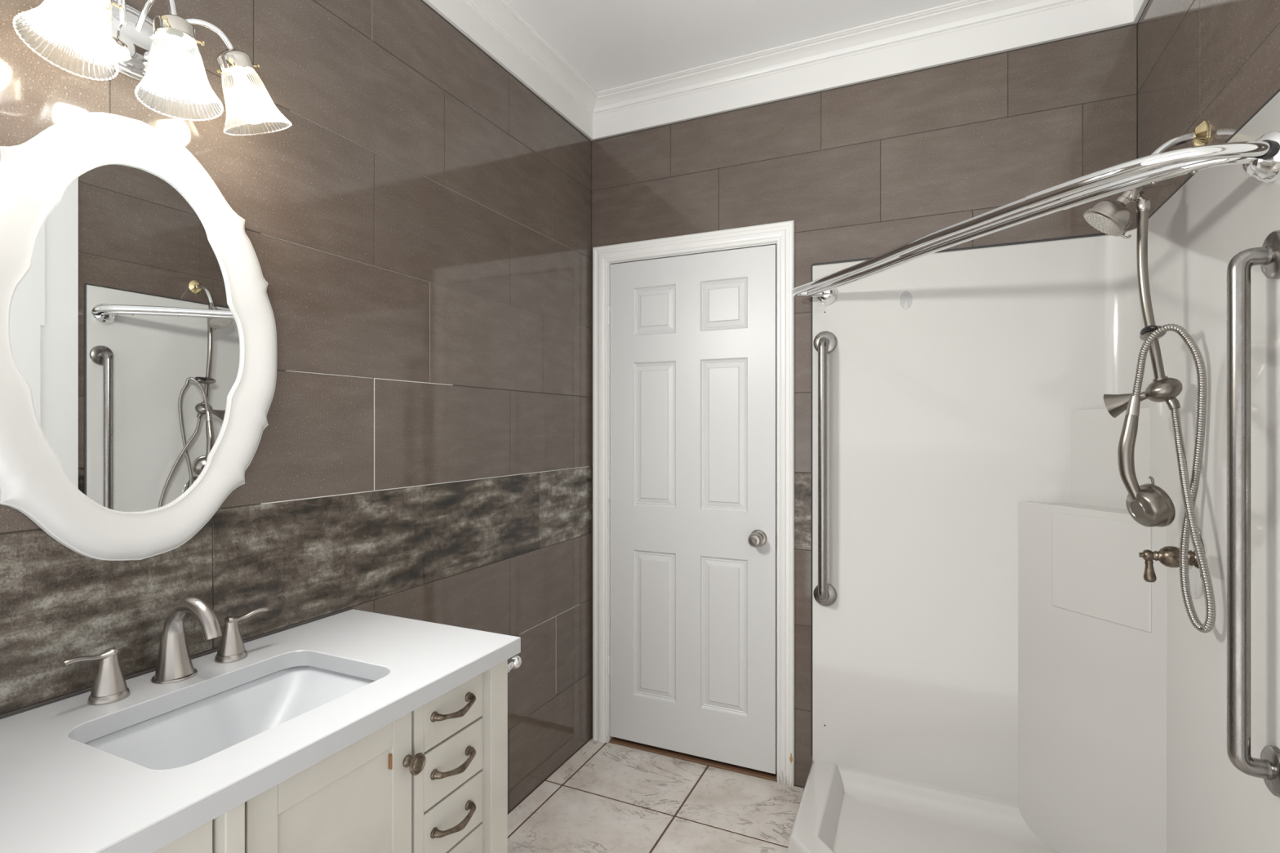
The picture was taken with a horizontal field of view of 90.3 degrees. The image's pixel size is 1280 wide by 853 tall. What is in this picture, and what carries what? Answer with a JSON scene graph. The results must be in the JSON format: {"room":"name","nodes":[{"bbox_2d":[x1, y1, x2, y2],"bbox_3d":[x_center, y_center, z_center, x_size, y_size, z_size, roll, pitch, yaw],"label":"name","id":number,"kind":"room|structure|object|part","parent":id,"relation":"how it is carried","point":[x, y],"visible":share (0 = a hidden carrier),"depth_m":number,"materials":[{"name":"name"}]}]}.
{"room":"bathroom","nodes":[
{"label":"bathroom","id":0,"kind":"room"},
{"bbox_2d":[0,0,591,813],"bbox_3d":[-0.819,-0.026,1.608,0.120,2.863,2.870,0,0,25],"label":"wall","id":1,"kind":"structure","parent":0,"point":[419,228],"depth_m":1.73,"materials":[{"name":"tile"}]},
{"bbox_2d":[0,111,277,560],"bbox_3d":[-0.928,-0.162,1.187,0.032,0.822,0.544,0,0,25],"label":"wall mirror","id":2,"kind":"object","parent":1,"relation":"attached to","point":[138,332],"visible":1,"depth_m":1.16,"materials":[{"name":"white paint"}]},
{"bbox_2d":[9,164,240,511],"bbox_3d":[-0.936,-0.162,1.191,0.012,0.658,0.393,0,0,25],"label":"mirror glass","id":3,"kind":"object","parent":2,"relation":"attached to","point":[125,279],"depth_m":1.17,"materials":[{"name":"silver metal"}]},
{"bbox_2d":[12,0,291,135],"bbox_3d":[-0.839,-0.667,1.135,0.238,0.227,0.435,0,0,25],"label":"vanity light","id":4,"kind":"object","parent":1,"relation":"attached to","point":[121,36],"visible":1,"depth_m":1.11,"materials":[{"name":"white glass"}]},
{"bbox_3d":[-0.882,-0.633,0.981,0.125,0.134,0.121,0,0,25],"label":"lamp shade","id":5,"kind":"part","parent":4,"relation":"part of","materials":[{"name":"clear glass"}]},
{"bbox_3d":[-0.880,-0.620,0.992,0.057,0.058,0.058,0,0,25],"label":"bulb","id":6,"kind":"part","parent":4,"relation":"part of","materials":[{"name":"white glass"}]},
{"bbox_3d":[-0.878,-0.665,0.999,0.048,0.059,0.049,0,0,25],"label":"bulb","id":7,"kind":"part","parent":4,"relation":"part of","materials":[{"name":"white glass"}]},
{"bbox_3d":[-0.934,-0.715,1.175,0.033,0.132,0.200,0,0,25],"label":"plate","id":8,"kind":"part","parent":4,"relation":"part of","materials":[{"name":"silver metal"}]},
{"bbox_3d":[-0.900,-0.748,1.085,0.018,0.058,0.150,0,0,-24],"label":"arm","id":9,"kind":"part","parent":4,"relation":"part of","materials":[{"name":"silver metal"}]},
{"bbox_3d":[-0.865,-0.744,1.138,0.141,0.074,0.013,0,0,29],"label":"arm","id":10,"kind":"part","parent":4,"relation":"part of","materials":[{"name":"silver metal"}]},
{"bbox_3d":[-0.800,-0.646,1.102,0.047,0.054,0.048,0,0,25],"label":"bulb","id":11,"kind":"part","parent":4,"relation":"part of","materials":[{"name":"white glass"}]},
{"bbox_3d":[-0.798,-0.598,1.101,0.056,0.054,0.057,0,0,25],"label":"bulb","id":12,"kind":"part","parent":4,"relation":"part of","materials":[{"name":"white glass"}]},
{"bbox_3d":[-0.793,-0.618,1.099,0.125,0.128,0.125,0,0,25],"label":"lamp shade","id":13,"kind":"part","parent":4,"relation":"part of","materials":[{"name":"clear glass"}]},
{"bbox_3d":[-0.850,-0.749,1.207,0.139,0.052,0.018,0,0,-19],"label":"arm","id":14,"kind":"part","parent":4,"relation":"part of","materials":[{"name":"silver metal"}]},
{"bbox_3d":[-0.778,-0.676,1.253,0.048,0.060,0.053,0,0,25],"label":"bulb","id":15,"kind":"part","parent":4,"relation":"part of","materials":[{"name":"white glass"}]},
{"bbox_3d":[-0.773,-0.634,1.263,0.057,0.060,0.059,0,0,25],"label":"bulb","id":16,"kind":"part","parent":4,"relation":"part of","materials":[{"name":"white glass"}]},
{"bbox_3d":[-0.767,-0.643,1.273,0.125,0.135,0.124,0,0,25],"label":"lamp shade","id":17,"kind":"part","parent":4,"relation":"part of","materials":[{"name":"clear glass"}]},
{"bbox_2d":[422,0,1148,140],"bbox_3d":[0.084,-1.328,1.124,1.926,0.160,2.750,0,0,25],"label":"trim","id":18,"kind":"structure","parent":1,"relation":"attached to","point":[961,30],"depth_m":2.28,"materials":[{"name":"white paint"}]},
{"bbox_2d":[507,737,804,852],"bbox_3d":[0.109,1.385,1.178,2.166,0.060,2.870,0,0,25],"label":"floor","id":19,"kind":"structure","parent":0,"point":[606,797],"depth_m":2.25,"materials":[{"name":"tile"}]},
{"bbox_2d":[152,659,507,852],"bbox_3d":[-0.721,0.928,1.050,0.520,0.854,0.983,0,0,25],"label":"vanity cabinet","id":20,"kind":"object","parent":19,"relation":"on","point":[433,779],"visible":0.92,"depth_m":1.14,"materials":[{"name":"beige wood"}]},
{"bbox_3d":[-0.639,0.880,0.707,0.019,0.751,0.309,0,0,25],"label":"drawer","id":21,"kind":"part","parent":20,"relation":"part of","materials":[{"name":"paint"}]},
{"bbox_3d":[-0.558,0.928,0.858,0.040,0.854,0.026,0,0,25],"label":"corner post","id":22,"kind":"part","parent":20,"relation":"part of","materials":[{"name":"paint"}]},
{"bbox_2d":[0,607,520,852],"bbox_3d":[-0.720,0.482,1.057,0.524,0.038,1.033,0,0,25],"label":"countertop","id":23,"kind":"structure","parent":20,"relation":"on","point":[60,793],"depth_m":0.98,"materials":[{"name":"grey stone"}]},
{"bbox_2d":[59,647,130,705],"bbox_3d":[-0.922,0.422,1.078,0.057,0.089,0.097,0,0,25],"label":"tap","id":24,"kind":"object","parent":23,"relation":"on","point":[109,686],"visible":1,"depth_m":1.08,"materials":[{"name":"silver metal"}]},
{"bbox_3d":[-0.923,0.388,1.069,0.024,0.019,0.080,0,0,20],"label":"lever","id":25,"kind":"part","parent":24,"relation":"part of","materials":[{"name":"silver metal"}]},
{"bbox_3d":[-0.914,0.420,1.096,0.049,0.069,0.049,0,0,25],"label":"stem","id":26,"kind":"part","parent":24,"relation":"part of","materials":[{"name":"silver metal"}]},
{"bbox_2d":[151,596,222,684],"bbox_3d":[-0.831,0.390,1.173,0.158,0.156,0.071,0,0,25],"label":"faucet spout","id":27,"kind":"object","parent":23,"relation":"on","point":[174,664],"visible":1,"depth_m":1.17,"materials":[{"name":"silver metal"}]},
{"bbox_2d":[84,666,375,769],"bbox_3d":[-0.677,0.566,1.100,0.328,0.128,0.453,0,0,25],"label":"sink basin","id":28,"kind":"object","parent":23,"relation":"in","point":[192,733],"visible":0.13,"depth_m":1.19,"materials":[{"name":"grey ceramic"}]},
{"bbox_2d":[214,606,267,663],"bbox_3d":[-0.817,0.422,1.305,0.057,0.089,0.097,0,0,25],"label":"tap","id":29,"kind":"object","parent":23,"relation":"on","point":[231,648],"visible":1,"depth_m":1.27,"materials":[{"name":"silver metal"}]},
{"bbox_3d":[-0.826,0.420,1.286,0.049,0.069,0.049,0,0,25],"label":"stem","id":30,"kind":"part","parent":29,"relation":"part of","materials":[{"name":"silver metal"}]},
{"bbox_3d":[-0.811,0.388,1.312,0.024,0.019,0.080,0,0,29],"label":"lever","id":31,"kind":"part","parent":29,"relation":"part of","materials":[{"name":"silver metal"}]},
{"bbox_3d":[-0.490,0.882,1.028,0.019,0.756,0.307,0,0,25],"label":"door","id":32,"kind":"part","parent":20,"relation":"part of","materials":[{"name":"paint"}]},
{"bbox_3d":[-0.491,0.884,1.030,0.008,0.642,0.219,0,0,25],"label":"panel","id":33,"kind":"part","parent":20,"relation":"part of","materials":[{"name":"paint"}]},
{"bbox_3d":[-0.408,0.605,1.146,0.030,0.037,0.037,0,0,25],"label":"knob","id":34,"kind":"part","parent":20,"relation":"part of","materials":[{"name":"brown metal"}]},
{"bbox_3d":[-0.450,0.898,1.113,0.018,0.794,0.526,0,0,25],"label":"frame","id":35,"kind":"part","parent":20,"relation":"part of","materials":[{"name":"paint"}]},
{"bbox_3d":[-0.376,0.558,1.273,0.019,0.103,0.170,0,0,25],"label":"drawer","id":36,"kind":"part","parent":20,"relation":"part of","materials":[{"name":"paint"}]},
{"bbox_3d":[-0.358,0.555,1.252,0.032,0.024,0.117,0,0,25],"label":"handle","id":37,"kind":"part","parent":20,"relation":"part of","materials":[{"name":"brown metal"}]},
{"bbox_3d":[-0.376,0.668,1.273,0.019,0.107,0.170,0,0,25],"label":"drawer","id":38,"kind":"part","parent":20,"relation":"part of","materials":[{"name":"paint"}]},
{"bbox_3d":[-0.358,0.665,1.252,0.032,0.024,0.117,0,0,25],"label":"handle","id":39,"kind":"part","parent":20,"relation":"part of","materials":[{"name":"brown metal"}]},
{"bbox_3d":[-0.376,0.780,1.273,0.019,0.106,0.170,0,0,25],"label":"drawer","id":40,"kind":"part","parent":20,"relation":"part of","materials":[{"name":"paint"}]},
{"bbox_3d":[-0.358,0.777,1.252,0.032,0.024,0.117,0,0,25],"label":"handle","id":41,"kind":"part","parent":20,"relation":"part of","materials":[{"name":"brown metal"}]},
{"bbox_3d":[-0.376,0.890,1.273,0.019,0.104,0.170,0,0,25],"label":"drawer","id":42,"kind":"part","parent":20,"relation":"part of","materials":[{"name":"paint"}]},
{"bbox_3d":[-0.319,0.928,1.374,0.040,0.854,0.057,0,0,25],"label":"corner post","id":43,"kind":"part","parent":20,"relation":"part of","materials":[{"name":"paint"}]},
{"bbox_2d":[507,654,521,672],"bbox_3d":[-0.334,0.549,1.455,0.129,0.054,0.087,0,0,25],"label":"paper holder","id":44,"kind":"object","parent":20,"relation":"attached to","point":[514,662],"visible":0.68,"depth_m":1.45,"materials":[{"name":"silver metal"}]},
{"bbox_2d":[786,88,1279,852],"bbox_3d":[0.881,0.373,1.728,1.000,1.964,0.989,0,0,25],"label":"shower stall","id":45,"kind":"object","parent":19,"relation":"on","point":[997,668],"visible":0.81,"depth_m":2.04,"materials":[{"name":"white plastic"}]},
{"bbox_2d":[813,331,837,606],"bbox_3d":[0.667,0.153,2.313,0.084,1.012,0.078,0,0,25],"label":"grab bar","id":46,"kind":"object","parent":45,"relation":"attached to","point":[824,343],"visible":1,"depth_m":2.28,"materials":[{"name":"metal"}]},
{"bbox_2d":[791,128,1279,305],"bbox_3d":[0.829,-0.487,1.710,0.242,0.090,1.348,0,0,-21],"label":"shower curtain rod","id":47,"kind":"object","parent":45,"relation":"attached to","point":[1260,158],"visible":1,"depth_m":1.30,"materials":[{"name":"silver metal"}]},
{"bbox_2d":[1017,408,1166,852],"bbox_3d":[1.320,0.630,1.887,0.314,1.370,0.314,0,0,25],"label":"corner shelf","id":48,"kind":"object","parent":45,"relation":"attached to","point":[1092,631],"depth_m":1.90,"materials":[{"name":"white plastic"}]},
{"bbox_3d":[1.330,0.410,1.847,0.009,0.290,0.282,0,0,-20],"label":"soap panel","id":49,"kind":"part","parent":45,"relation":"part of","materials":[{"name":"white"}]},
{"bbox_2d":[1138,527,1208,598],"bbox_3d":[1.261,0.315,1.529,0.107,0.176,0.176,0,0,25],"label":"shower valve","id":50,"kind":"object","parent":45,"relation":"attached to","point":[1168,556],"visible":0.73,"depth_m":1.50,"materials":[{"name":"silver metal"}]},
{"bbox_3d":[1.227,0.344,1.532,0.025,0.058,0.025,0,0,25],"label":"lever","id":51,"kind":"part","parent":50,"relation":"part of","materials":[{"name":"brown metal"}]},
{"bbox_3d":[1.251,0.309,1.521,0.095,0.051,0.051,0,0,25],"label":"handle","id":52,"kind":"part","parent":50,"relation":"part of","materials":[{"name":"brown metal"}]},
{"bbox_2d":[1226,230,1279,797],"bbox_3d":[1.104,0.153,1.147,0.071,1.004,0.084,0,0,25],"label":"grab bar","id":53,"kind":"object","parent":45,"relation":"attached to","point":[1267,768],"visible":1,"depth_m":1.14,"materials":[{"name":"metal"}]},
{"bbox_2d":[506,0,960,91],"bbox_3d":[0.109,-1.458,1.178,2.166,0.100,2.870,0,0,25],"label":"ceiling","id":54,"kind":"structure","parent":0,"point":[611,43],"depth_m":2.24,"materials":[{"name":"white paint"}]},
{"bbox_2d":[591,22,1137,787],"bbox_3d":[0.688,-0.026,2.426,1.926,2.863,0.120,0,0,25],"label":"wall","id":55,"kind":"structure","parent":0,"point":[873,168],"depth_m":2.30,"materials":[{"name":"tile"}]},
{"bbox_2d":[607,244,777,773],"bbox_3d":[0.186,0.315,2.573,0.728,2.027,0.102,0,0,25],"label":"door","id":56,"kind":"structure","parent":55,"relation":"in","point":[692,483],"depth_m":2.57,"materials":[{"name":"white paint"}]},
{"bbox_3d":[0.445,0.430,2.434,0.066,0.066,0.067,0,0,25],"label":"knob","id":57,"kind":"part","parent":56,"relation":"part of","materials":[{"name":"silver metal"}]},
{"bbox_3d":[0.525,0.432,2.445,0.003,0.065,0.022,0,0,25],"label":"strike plate","id":58,"kind":"part","parent":56,"relation":"part of","materials":[{"name":"silver metal"}]},
{"bbox_2d":[608,737,777,782],"bbox_3d":[0.220,1.352,2.639,0.721,0.008,0.122,0,0,25],"label":"trim","id":59,"kind":"structure","parent":55,"relation":"attached to","point":[762,775],"depth_m":2.58,"materials":[{"name":"brown wood"}]},
{"bbox_2d":[592,220,794,787],"bbox_3d":[0.213,0.288,2.635,0.865,2.134,0.139,0,0,25],"label":"trim","id":60,"kind":"structure","parent":55,"relation":"attached to","point":[781,234],"depth_m":2.50,"materials":[{"name":"paint"}]},
{"bbox_2d":[1137,0,1279,216],"bbox_3d":[1.404,-0.026,1.539,0.120,2.863,1.126,0,0,25],"label":"wall","id":61,"kind":"structure","parent":0,"point":[1217,62],"depth_m":1.51,"materials":[{"name":"tile"}]},
{"bbox_2d":[1083,120,1208,417],"bbox_3d":[1.208,-0.367,1.536,0.232,0.688,0.138,0,0,25],"label":"shower fixture","id":62,"kind":"object","parent":61,"relation":"attached to","point":[1113,218],"visible":0.91,"depth_m":1.52,"materials":[{"name":"silver metal"}]},
{"bbox_3d":[1.178,-0.462,1.543,0.021,0.011,0.005,0,0,25],"label":"spray lever","id":63,"kind":"part","parent":62,"relation":"part of","materials":[{"name":"silver metal"}]},
{"bbox_2d":[1117,324,1216,633],"bbox_3d":[1.219,0.101,1.449,0.104,0.674,0.227,0,0,-12],"label":"shower","id":64,"kind":"object","parent":62,"relation":"hanging from","point":[1148,504],"visible":1,"depth_m":1.45,"materials":[{"name":"silver metal"}]},
{"bbox_3d":[1.173,0.071,1.523,0.050,0.202,0.032,0,0,25],"label":"handle","id":65,"kind":"part","parent":64,"relation":"part of","materials":[{"name":"silver metal"}]},
{"bbox_3d":[1.220,0.128,1.519,0.012,0.023,0.006,0,0,25],"label":"spray lever","id":66,"kind":"part","parent":64,"relation":"part of","materials":[{"name":"silver metal"}]},
{"bbox_3d":[1.245,-0.635,1.512,0.126,0.109,0.021,0,0,25],"label":"arm","id":67,"kind":"part","parent":62,"relation":"part of","materials":[{"name":"silver metal"}]}
]}

